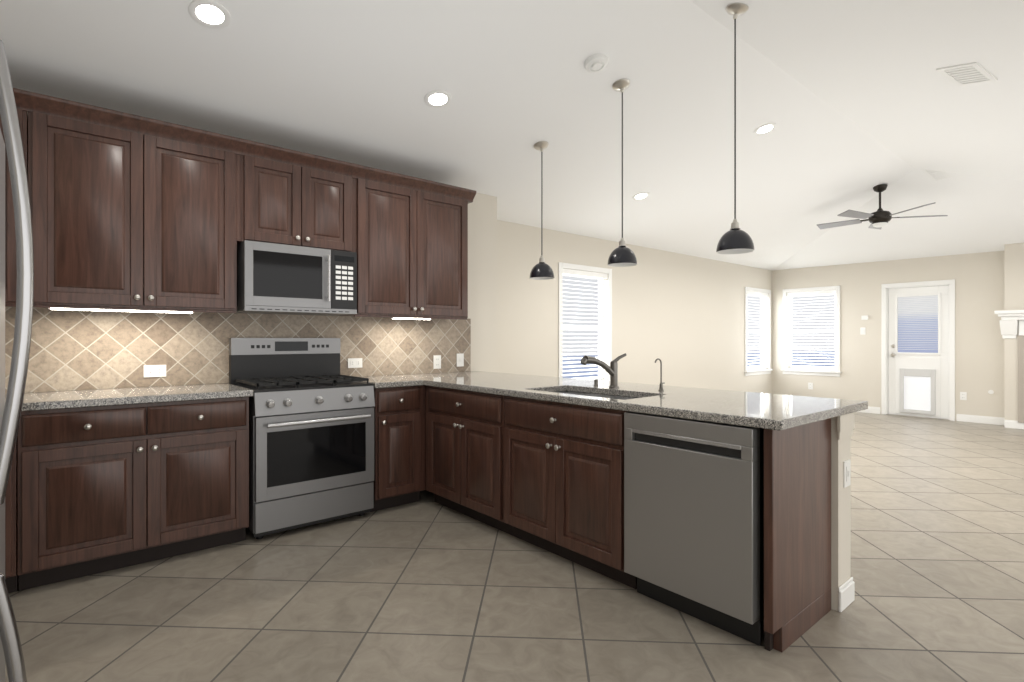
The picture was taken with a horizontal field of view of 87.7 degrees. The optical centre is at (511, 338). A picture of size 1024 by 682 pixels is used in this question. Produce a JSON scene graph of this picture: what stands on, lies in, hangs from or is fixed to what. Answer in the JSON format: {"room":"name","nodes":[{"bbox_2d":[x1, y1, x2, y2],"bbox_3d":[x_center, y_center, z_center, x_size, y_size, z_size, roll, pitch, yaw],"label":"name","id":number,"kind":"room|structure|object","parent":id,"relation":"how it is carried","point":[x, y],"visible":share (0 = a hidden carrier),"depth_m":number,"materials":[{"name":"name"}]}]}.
{"room":"kitchen","nodes":[
{"label":"kitchen","id":0,"kind":"room"},
{"bbox_2d":[27,111,496,392],"bbox_3d":[-2.001,-0.461,3.966,4.370,3.350,0.580,0,0,-40],"label":"wall","id":1,"kind":"structure","parent":0,"point":[482,262],"depth_m":5.04,"materials":[{"name":"beige paint"}]},
{"bbox_2d":[0,88,51,309],"bbox_3d":[-2.890,-0.717,2.602,0.942,1.078,0.346,0,0,-40],"label":"upper cabinet","id":2,"kind":"object","parent":1,"relation":"attached to","point":[35,125],"depth_m":2.75,"materials":[{"name":"brown wood"}]},
{"bbox_2d":[52,96,243,312],"bbox_3d":[-2.234,-0.717,3.157,1.081,1.078,0.346,0,0,-40],"label":"upper cabinet","id":3,"kind":"object","parent":1,"relation":"attached to","point":[132,213],"depth_m":3.04,"materials":[{"name":"brown wood"}]},
{"bbox_2d":[5,307,470,393],"bbox_3d":[-1.873,-0.161,3.687,3.896,0.920,0.010,0,0,-40],"label":"tile backsplash","id":4,"kind":"structure","parent":1,"relation":"attached to","point":[70,350],"depth_m":3.48,"materials":[{"name":"tile"}]},
{"bbox_2d":[144,365,165,376],"bbox_3d":[-2.246,0.201,3.358,0.118,0.075,0.008,0,0,-40],"label":"outlet","id":5,"kind":"object","parent":4,"relation":"attached to","point":[154,370],"depth_m":3.36,"materials":[{"name":"white plastic"}]},
{"bbox_2d":[348,358,361,367],"bbox_3d":[-1.237,0.189,4.212,0.118,0.075,0.008,0,0,-40],"label":"outlet","id":6,"kind":"object","parent":4,"relation":"attached to","point":[352,362],"depth_m":4.21,"materials":[{"name":"white plastic"}]},
{"bbox_2d":[433,355,440,368],"bbox_3d":[-0.659,0.203,4.701,0.075,0.118,0.008,0,0,-40],"label":"outlet","id":7,"kind":"object","parent":4,"relation":"attached to","point":[436,358],"depth_m":4.70,"materials":[{"name":"white plastic"}]},
{"bbox_2d":[457,353,463,366],"bbox_3d":[-0.470,0.191,4.859,0.075,0.118,0.013,0,0,-40],"label":"outlet","id":8,"kind":"object","parent":4,"relation":"attached to","point":[460,357],"depth_m":4.86,"materials":[{"name":"white plastic"}]},
{"bbox_2d":[244,140,359,255],"bbox_3d":[-1.541,-0.939,3.744,0.783,0.635,0.346,0,0,-40],"label":"upper cabinet","id":9,"kind":"object","parent":1,"relation":"attached to","point":[292,197],"depth_m":3.61,"materials":[{"name":"brown wood"}]},
{"bbox_2d":[236,240,356,315],"bbox_3d":[-1.502,-0.398,3.705,0.738,0.440,0.436,0,0,-40],"label":"over-the-range microwave","id":10,"kind":"object","parent":9,"relation":"attached to","point":[273,278],"visible":1,"depth_m":3.54,"materials":[{"name":"grey metal"}]},
{"bbox_2d":[340,165,471,319],"bbox_3d":[-0.879,-0.717,4.304,1.061,1.078,0.346,0,0,-40],"label":"upper cabinet","id":11,"kind":"object","parent":1,"relation":"attached to","point":[412,262],"depth_m":4.16,"materials":[{"name":"brown wood"}]},
{"bbox_2d":[0,0,1023,269],"bbox_3d":[2.515,-1.583,4.094,11.429,0.818,6.255,0,0,-40],"label":"ceiling","id":12,"kind":"structure","parent":0,"point":[856,100],"depth_m":3.69,"materials":[{"name":"white paint"}]},
{"bbox_2d":[188,0,230,28],"bbox_3d":[-1.496,-1.608,2.643,0.184,0.046,0.180,0,0,-40],"label":"recessed light","id":13,"kind":"object","parent":12,"relation":"in","point":[211,14],"visible":1,"depth_m":2.64,"materials":[{"name":"white plastic"}]},
{"bbox_2d":[424,90,451,107],"bbox_3d":[-0.493,-1.597,3.554,0.184,0.046,0.180,0,0,-40],"label":"recessed light","id":14,"kind":"object","parent":12,"relation":"in","point":[437,98],"visible":1,"depth_m":3.55,"materials":[{"name":"white plastic"}]},
{"bbox_2d":[530,141,553,279],"bbox_3d":[0.242,-1.038,4.316,0.200,1.097,0.200,0,0,-40],"label":"pendant light","id":15,"kind":"object","parent":12,"relation":"hanging from","point":[541,270],"visible":1,"depth_m":4.28,"materials":[{"name":"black metal"}]},
{"bbox_2d":[584,54,607,72],"bbox_3d":[0.539,-1.762,3.415,0.152,0.059,0.151,0,0,-40],"label":"smoke detector","id":16,"kind":"object","parent":12,"relation":"attached to","point":[595,63],"visible":0.98,"depth_m":3.39,"materials":[{"name":"white plastic"}]},
{"bbox_2d":[608,79,636,266],"bbox_3d":[0.760,-1.142,3.678,0.200,1.262,0.200,0,0,-40],"label":"pendant light","id":17,"kind":"object","parent":12,"relation":"hanging from","point":[622,255],"visible":1,"depth_m":3.65,"materials":[{"name":"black metal"}]},
{"bbox_2d":[632,192,649,199],"bbox_3d":[1.363,-1.508,5.636,0.184,0.046,0.180,0,0,-40],"label":"recessed light","id":18,"kind":"object","parent":12,"relation":"in","point":[641,195],"visible":1,"depth_m":5.63,"materials":[{"name":"white plastic"}]},
{"bbox_2d":[716,3,753,253],"bbox_3d":[1.267,-1.192,3.029,0.200,1.392,0.200,0,0,-40],"label":"pendant light","id":19,"kind":"object","parent":12,"relation":"hanging from","point":[735,239],"visible":1,"depth_m":3.01,"materials":[{"name":"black metal"}]},
{"bbox_2d":[754,123,776,134],"bbox_3d":[2.181,-1.808,4.598,0.184,0.046,0.180,0,0,-40],"label":"recessed light","id":20,"kind":"object","parent":12,"relation":"in","point":[765,128],"visible":1,"depth_m":4.59,"materials":[{"name":"white plastic"}]},
{"bbox_2d":[817,184,947,228],"bbox_3d":[4.367,-1.583,6.398,1.317,0.490,1.266,0,0,-40],"label":"ceiling fan","id":21,"kind":"object","parent":12,"relation":"hanging from","point":[879,218],"visible":0.98,"depth_m":6.31,"materials":[{"name":"brown metal"}]},
{"bbox_2d":[921,169,949,180],"bbox_3d":[4.743,-1.869,5.981,0.393,0.100,0.160,0,0,-32],"label":"ceiling vent","id":22,"kind":"object","parent":12,"relation":"in","point":[928,174],"visible":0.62,"depth_m":6.02,"materials":[{"name":"white metal"}]},
{"bbox_2d":[936,62,997,85],"bbox_3d":[2.925,-1.700,3.430,0.362,0.065,0.207,0,0,-32],"label":"ceiling vent","id":23,"kind":"object","parent":12,"relation":"in","point":[967,74],"visible":0.98,"depth_m":3.42,"materials":[{"name":"white metal"}]},
{"bbox_2d":[5,412,1023,681],"bbox_3d":[2.167,1.274,1.906,14.770,0.120,9.110,0,0,-40],"label":"floor","id":24,"kind":"structure","parent":0,"point":[427,588],"depth_m":2.41,"materials":[{"name":"tile"}]},
{"bbox_2d":[0,40,33,681],"bbox_3d":[-1.452,0.327,0.959,0.904,1.775,0.910,0,0,-40],"label":"refrigerator","id":25,"kind":"object","parent":24,"relation":"on","point":[11,654],"visible":1,"depth_m":0.94,"materials":[{"name":"grey metal"}]},
{"bbox_2d":[5,410,40,592],"bbox_3d":[-2.809,0.777,2.486,0.915,0.874,0.628,0,0,-40],"label":"base cabinet","id":26,"kind":"object","parent":24,"relation":"on","point":[23,492],"depth_m":2.52,"materials":[{"name":"brown wood"}]},
{"bbox_2d":[41,397,248,585],"bbox_3d":[-2.162,0.777,3.033,1.085,0.874,0.628,0,0,-40],"label":"base cabinet","id":27,"kind":"object","parent":24,"relation":"on","point":[94,490],"depth_m":2.81,"materials":[{"name":"brown wood"}]},
{"bbox_2d":[5,383,252,410],"bbox_3d":[-2.444,0.319,2.788,1.865,0.038,0.641,0,0,-40],"label":"countertop","id":28,"kind":"structure","parent":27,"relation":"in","point":[138,395],"depth_m":2.88,"materials":[{"name":"stone"}]},
{"bbox_2d":[229,338,374,538],"bbox_3d":[-1.414,0.603,3.614,0.758,1.222,0.707,0,0,-40],"label":"range","id":29,"kind":"object","parent":24,"relation":"on","point":[311,435],"visible":1,"depth_m":3.42,"materials":[{"name":"grey metal"}]},
{"bbox_2d":[371,385,420,511],"bbox_3d":[-0.950,0.777,4.010,0.414,0.874,0.702,0,0,-40],"label":"base cabinet","id":30,"kind":"object","parent":24,"relation":"on","point":[397,410],"depth_m":3.78,"materials":[{"name":"brown wood"}]},
{"bbox_2d":[360,375,420,387],"bbox_3d":[-1.003,0.319,4.007,0.363,0.038,0.641,0,0,-40],"label":"countertop","id":31,"kind":"structure","parent":30,"relation":"on","point":[386,381],"depth_m":3.85,"materials":[{"name":"stone"}]},
{"bbox_2d":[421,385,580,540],"bbox_3d":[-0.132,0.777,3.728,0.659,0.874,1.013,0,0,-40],"label":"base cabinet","id":32,"kind":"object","parent":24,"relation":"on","point":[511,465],"depth_m":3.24,"materials":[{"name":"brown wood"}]},
{"bbox_2d":[397,353,867,429],"bbox_3d":[0.331,0.336,3.478,0.963,0.496,3.172,0,0,-40],"label":"countertop","id":33,"kind":"structure","parent":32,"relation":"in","point":[766,410],"depth_m":2.74,"materials":[{"name":"stone"}]},
{"bbox_2d":[624,412,763,645],"bbox_3d":[0.947,0.780,2.465,0.584,0.868,0.610,0,0,-40],"label":"dishwasher","id":34,"kind":"object","parent":24,"relation":"on","point":[693,518],"visible":0.79,"depth_m":2.23,"materials":[{"name":"grey metal"}]},
{"bbox_2d":[831,412,853,610],"bbox_3d":[0.498,0.777,3.626,0.179,0.874,3.167,0,0,-40],"label":"wall","id":35,"kind":"structure","parent":24,"relation":"on","point":[842,426],"depth_m":2.39,"materials":[{"name":"beige paint"}]},
{"bbox_2d":[838,577,854,603],"bbox_3d":[0.562,1.160,3.680,0.013,0.108,3.168,0,0,-40],"label":"baseboard","id":36,"kind":"structure","parent":35,"relation":"attached to","point":[846,594],"depth_m":2.42,"materials":[{"name":"white wood"}]},
{"bbox_2d":[497,220,771,393],"bbox_3d":[2.219,-0.461,7.819,7.050,3.350,0.150,0,0,-40],"label":"wall","id":37,"kind":"structure","parent":0,"point":[681,317],"depth_m":7.40,"materials":[{"name":"beige paint"}]},
{"bbox_2d":[558,262,611,380],"bbox_3d":[0.884,-0.133,6.656,1.014,1.550,0.199,0,0,-40],"label":"window","id":38,"kind":"structure","parent":37,"relation":"in","point":[580,314],"depth_m":6.71,"materials":[{"name":"white plastic"}]},
{"bbox_2d":[744,287,772,375],"bbox_3d":[4.381,-0.133,9.615,1.014,1.550,0.199,0,0,-40],"label":"window","id":39,"kind":"structure","parent":37,"relation":"in","point":[753,331],"depth_m":9.73,"materials":[{"name":"white plastic"}]},
{"bbox_2d":[772,251,1004,420],"bbox_3d":[6.859,-0.461,7.678,0.150,3.350,6.060,0,0,-40],"label":"wall","id":40,"kind":"structure","parent":0,"point":[979,278],"depth_m":8.58,"materials":[{"name":"beige paint"}]},
{"bbox_2d":[781,286,841,376],"bbox_3d":[5.314,-0.133,9.463,0.199,1.550,0.984,0,0,-40],"label":"window","id":41,"kind":"structure","parent":40,"relation":"in","point":[813,327],"depth_m":9.49,"materials":[{"name":"white plastic"}]},
{"bbox_2d":[857,406,879,413],"bbox_3d":[5.406,1.160,9.268,0.013,0.108,1.695,0,0,-40],"label":"baseboard","id":42,"kind":"structure","parent":40,"relation":"attached to","point":[875,410],"depth_m":8.70,"materials":[{"name":"white wood"}]},
{"bbox_2d":[888,286,947,418],"bbox_3d":[6.282,0.198,8.270,0.115,2.000,0.762,0,0,-40],"label":"back door","id":43,"kind":"structure","parent":40,"relation":"in","point":[917,351],"depth_m":8.27,"materials":[{"name":"white wood"}]},
{"bbox_2d":[881,279,954,420],"bbox_3d":[6.319,0.166,8.302,0.167,2.099,0.926,0,0,-40],"label":"door frame","id":44,"kind":"structure","parent":40,"relation":"attached to","point":[950,284],"depth_m":8.19,"materials":[{"name":"white wood"}]},
{"bbox_2d":[956,414,1004,424],"bbox_3d":[6.752,1.160,7.677,0.013,0.108,0.555,0,0,-40],"label":"baseboard","id":45,"kind":"structure","parent":40,"relation":"attached to","point":[959,417],"depth_m":7.68,"materials":[{"name":"white wood"}]},
{"bbox_2d":[1005,243,1023,420],"bbox_3d":[7.659,-0.461,6.429,0.240,3.350,2.520,0,0,-40],"label":"wall","id":46,"kind":"structure","parent":0,"point":[1014,276],"depth_m":7.25,"materials":[{"name":"beige paint"}]},
{"bbox_2d":[994,310,1023,422],"bbox_3d":[7.375,0.368,6.438,0.178,1.508,2.300,0,0,-40],"label":"mantel surround","id":47,"kind":"object","parent":46,"relation":"attached to","point":[1009,323],"visible":1,"depth_m":7.17,"materials":[{"name":"white wood"}]},
{"bbox_2d":[1003,419,1023,428],"bbox_3d":[7.563,1.160,6.348,0.013,0.108,2.520,0,0,-40],"label":"baseboard","id":48,"kind":"structure","parent":46,"relation":"attached to","point":[1007,423],"depth_m":7.24,"materials":[{"name":"white wood"}]}
]}

